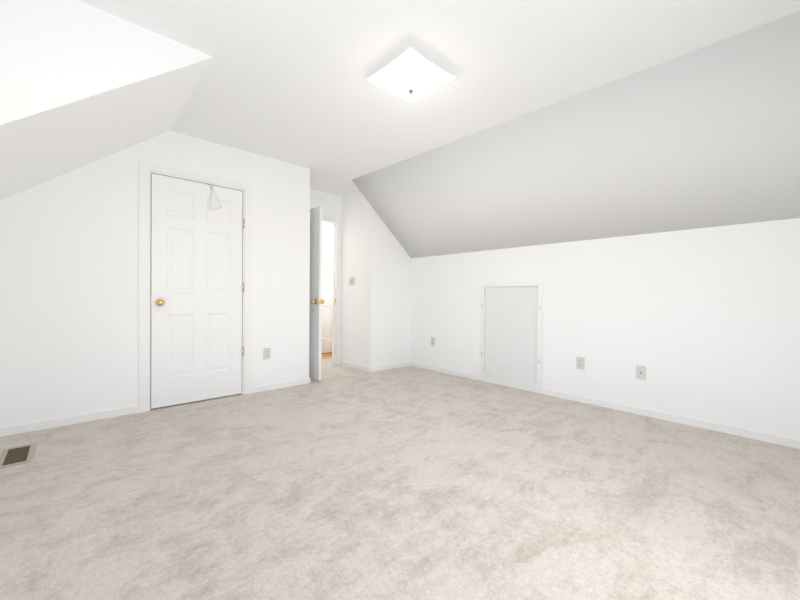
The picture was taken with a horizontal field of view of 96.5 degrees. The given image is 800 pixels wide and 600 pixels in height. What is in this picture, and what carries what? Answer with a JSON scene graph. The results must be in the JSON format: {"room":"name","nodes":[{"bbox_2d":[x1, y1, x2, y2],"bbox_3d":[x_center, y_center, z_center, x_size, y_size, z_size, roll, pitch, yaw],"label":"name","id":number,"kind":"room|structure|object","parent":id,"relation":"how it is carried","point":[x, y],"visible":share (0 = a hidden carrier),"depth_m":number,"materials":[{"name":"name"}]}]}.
{"room":"empty attic bedroom","nodes":[
{"label":"empty attic bedroom","id":0,"kind":"room"},
{"bbox_2d":[0,0,209,120],"bbox_3d":[-1.655,-0.961,1.762,1.280,1.024,0.100,0,1,-42],"label":"wall","id":1,"kind":"structure","parent":0,"point":[53,52],"depth_m":1.73,"materials":[{"name":"paint"}]},
{"bbox_2d":[0,56,212,199],"bbox_3d":[-2.361,-1.006,2.500,1.362,1.118,2.137,0,1,-42],"label":"ceiling","id":2,"kind":"structure","parent":0,"point":[40,146],"depth_m":2.17,"materials":[{"name":"paint"}]},
{"bbox_2d":[0,131,410,427],"bbox_3d":[-1.480,-0.276,4.132,4.740,2.440,0.700,0,1,-42],"label":"wall","id":3,"kind":"structure","parent":0,"point":[69,294],"depth_m":2.94,"materials":[{"name":"paint"}]},
{"bbox_2d":[0,406,138,436],"bbox_3d":[-2.545,0.921,2.696,0.928,0.058,0.012,0,1,-42],"label":"baseboard","id":4,"kind":"structure","parent":3,"relation":"attached to","point":[23,428],"depth_m":2.70,"materials":[{"name":"paint"}]},
{"bbox_2d":[139,160,251,412],"bbox_3d":[-1.892,-0.110,3.356,0.929,2.117,0.133,0,1,-42],"label":"trim","id":5,"kind":"structure","parent":3,"relation":"attached to","point":[146,169],"depth_m":3.07,"materials":[{"name":"paint"}]},
{"bbox_2d":[151,173,243,408],"bbox_3d":[-1.864,-0.074,3.334,0.766,2.022,0.175,0,1,-42],"label":"closet door","id":6,"kind":"structure","parent":3,"relation":"in","point":[197,290],"depth_m":3.29,"materials":[{"name":"paint"}]},
{"bbox_2d":[209,184,221,208],"bbox_3d":[-1.762,-0.971,3.400,0.106,0.243,0.040,0,1,-42],"label":"hook","id":7,"kind":"object","parent":6,"relation":"attached to","point":[211,185],"visible":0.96,"depth_m":3.37,"materials":[{"name":"silver metal"}]},
{"bbox_2d":[263,348,269,359],"bbox_3d":[-1.396,0.564,3.744,0.072,0.116,0.007,0,1,-42],"label":"outlet","id":8,"kind":"object","parent":3,"relation":"attached to","point":[266,353],"visible":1,"depth_m":3.74,"materials":[{"name":"plastic"}]},
{"bbox_2d":[251,378,307,392],"bbox_3d":[-1.284,0.920,3.851,0.633,0.058,0.012,0,1,-42],"label":"baseboard","id":9,"kind":"structure","parent":3,"relation":"attached to","point":[301,381],"depth_m":3.83,"materials":[{"name":"paint"}]},
{"bbox_2d":[350,277,354,284],"bbox_3d":[-0.671,-0.263,4.975,0.016,0.116,0.118,0,1,-42],"label":"light switch","id":10,"kind":"object","parent":3,"relation":"attached to","point":[352,280],"visible":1,"depth_m":4.97,"materials":[{"name":"plastic"}]},
{"bbox_2d":[340,361,367,371],"bbox_3d":[-0.632,0.914,4.938,0.012,0.058,0.690,0,1,-42],"label":"baseboard","id":11,"kind":"structure","parent":3,"relation":"attached to","point":[363,368],"depth_m":4.92,"materials":[{"name":"paint"}]},
{"bbox_2d":[368,361,411,372],"bbox_3d":[-0.135,0.919,4.903,0.697,0.058,0.012,0,1,-42],"label":"baseboard","id":12,"kind":"structure","parent":3,"relation":"attached to","point":[392,366],"depth_m":4.89,"materials":[{"name":"paint"}]},
{"bbox_2d":[310,189,341,360],"bbox_3d":[-0.814,-0.282,5.285,2.200,2.440,0.100,0,1,-42],"label":"wall","id":13,"kind":"structure","parent":0,"point":[331,204],"depth_m":5.04,"materials":[{"name":"paint"}]},
{"bbox_2d":[309,206,324,380],"bbox_3d":[-1.169,-0.081,4.401,0.175,2.026,0.719,0,1,-44],"label":"entry door","id":14,"kind":"structure","parent":13,"relation":"in","point":[316,301],"depth_m":4.19,"materials":[{"name":"paint"}]},
{"bbox_2d":[322,215,340,364],"bbox_3d":[-1.212,-0.117,4.924,0.850,2.110,0.126,0,1,-42],"label":"door frame","id":15,"kind":"structure","parent":13,"relation":"attached to","point":[336,288],"depth_m":5.14,"materials":[{"name":"paint"}]},
{"bbox_2d":[322,352,331,358],"bbox_3d":[-1.356,0.987,5.877,2.200,0.120,0.570,0,1,-42],"label":"floor","id":16,"kind":"structure","parent":0,"point":[326,355],"depth_m":5.96,"materials":[{"name":"orange wood"}]},
{"bbox_2d":[322,222,332,231],"bbox_3d":[-1.496,-0.296,6.029,2.200,2.440,0.120,0,1,-42],"label":"wall","id":17,"kind":"structure","parent":0,"point":[327,227],"depth_m":6.16,"materials":[{"name":"paint"}]},
{"bbox_2d":[322,235,332,352],"bbox_3d":[-1.184,-0.101,6.263,0.769,2.026,0.175,0,1,-42],"label":"hall door","id":18,"kind":"structure","parent":17,"relation":"in","point":[327,263],"depth_m":6.17,"materials":[{"name":"paint"}]},
{"bbox_2d":[322,230,332,235],"bbox_3d":[-1.494,-0.131,6.026,1.960,2.110,0.133,0,1,-42],"label":"door frame","id":19,"kind":"structure","parent":17,"relation":"attached to","point":[328,233],"depth_m":6.14,"materials":[{"name":"paint"}]},
{"bbox_2d":[0,358,799,599],"bbox_3d":[-0.151,1.031,2.682,4.740,0.120,5.770,0,1,-42],"label":"floor","id":20,"kind":"structure","parent":0,"point":[339,482],"depth_m":1.74,"materials":[{"name":"beige carpet"}]},
{"bbox_2d":[0,443,35,468],"bbox_3d":[-2.348,0.953,2.190,0.145,0.007,0.345,0,1,-42],"label":"floor vent","id":21,"kind":"object","parent":20,"relation":"in","point":[17,455],"visible":0.98,"depth_m":2.18,"materials":[{"name":"brown metal"}]},
{"bbox_2d":[79,0,799,195],"bbox_3d":[0.017,-1.516,2.497,4.740,0.100,5.340,0,1,-42],"label":"ceiling","id":22,"kind":"structure","parent":0,"point":[287,81],"depth_m":2.15,"materials":[{"name":"paint"}]},
{"bbox_2d":[367,48,454,102],"bbox_3d":[0.070,-1.389,2.290,0.404,0.146,0.404,0,1,-42],"label":"ceiling light","id":23,"kind":"object","parent":22,"relation":"attached to","point":[411,75],"visible":1,"depth_m":2.22,"materials":[{"name":"glass"}]},
{"bbox_2d":[352,11,799,257],"bbox_3d":[1.374,-0.994,3.193,1.232,1.083,4.519,0,1,-42],"label":"ceiling","id":24,"kind":"structure","parent":0,"point":[706,136],"depth_m":2.69,"materials":[{"name":"paint"}]},
{"bbox_2d":[410,218,799,439],"bbox_3d":[1.724,0.203,3.537,0.120,1.550,4.520,0,1,-42],"label":"wall","id":25,"kind":"structure","parent":0,"point":[703,324],"depth_m":2.98,"materials":[{"name":"paint"}]},
{"bbox_2d":[431,337,434,345],"bbox_3d":[0.447,0.563,4.835,0.007,0.116,0.072,0,1,-42],"label":"outlet","id":26,"kind":"object","parent":25,"relation":"attached to","point":[432,341],"visible":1,"depth_m":4.83,"materials":[{"name":"plastic"}]},
{"bbox_2d":[480,282,542,387],"bbox_3d":[1.218,0.356,3.978,0.029,1.105,0.750,0,1,-42],"label":"access panel","id":27,"kind":"object","parent":25,"relation":"attached to","point":[511,336],"visible":1,"depth_m":3.96,"materials":[{"name":"paint"}]},
{"bbox_2d":[576,357,584,369],"bbox_3d":[1.734,0.609,3.431,0.007,0.116,0.072,0,1,-42],"label":"outlet","id":28,"kind":"object","parent":25,"relation":"attached to","point":[580,362],"visible":1,"depth_m":3.43,"materials":[{"name":"plastic"}]},
{"bbox_2d":[412,362,799,448],"bbox_3d":[1.628,0.948,3.544,0.012,0.058,4.400,0,1,-42],"label":"baseboard","id":29,"kind":"structure","parent":25,"relation":"attached to","point":[722,428],"depth_m":3.06,"materials":[{"name":"paint"}]},
{"bbox_2d":[636,365,645,379],"bbox_3d":[2.068,0.624,3.066,0.007,0.116,0.072,0,1,-42],"label":"jack","id":30,"kind":"object","parent":25,"relation":"attached to","point":[641,372],"visible":1,"depth_m":3.06,"materials":[{"name":"plastic"}]}
]}

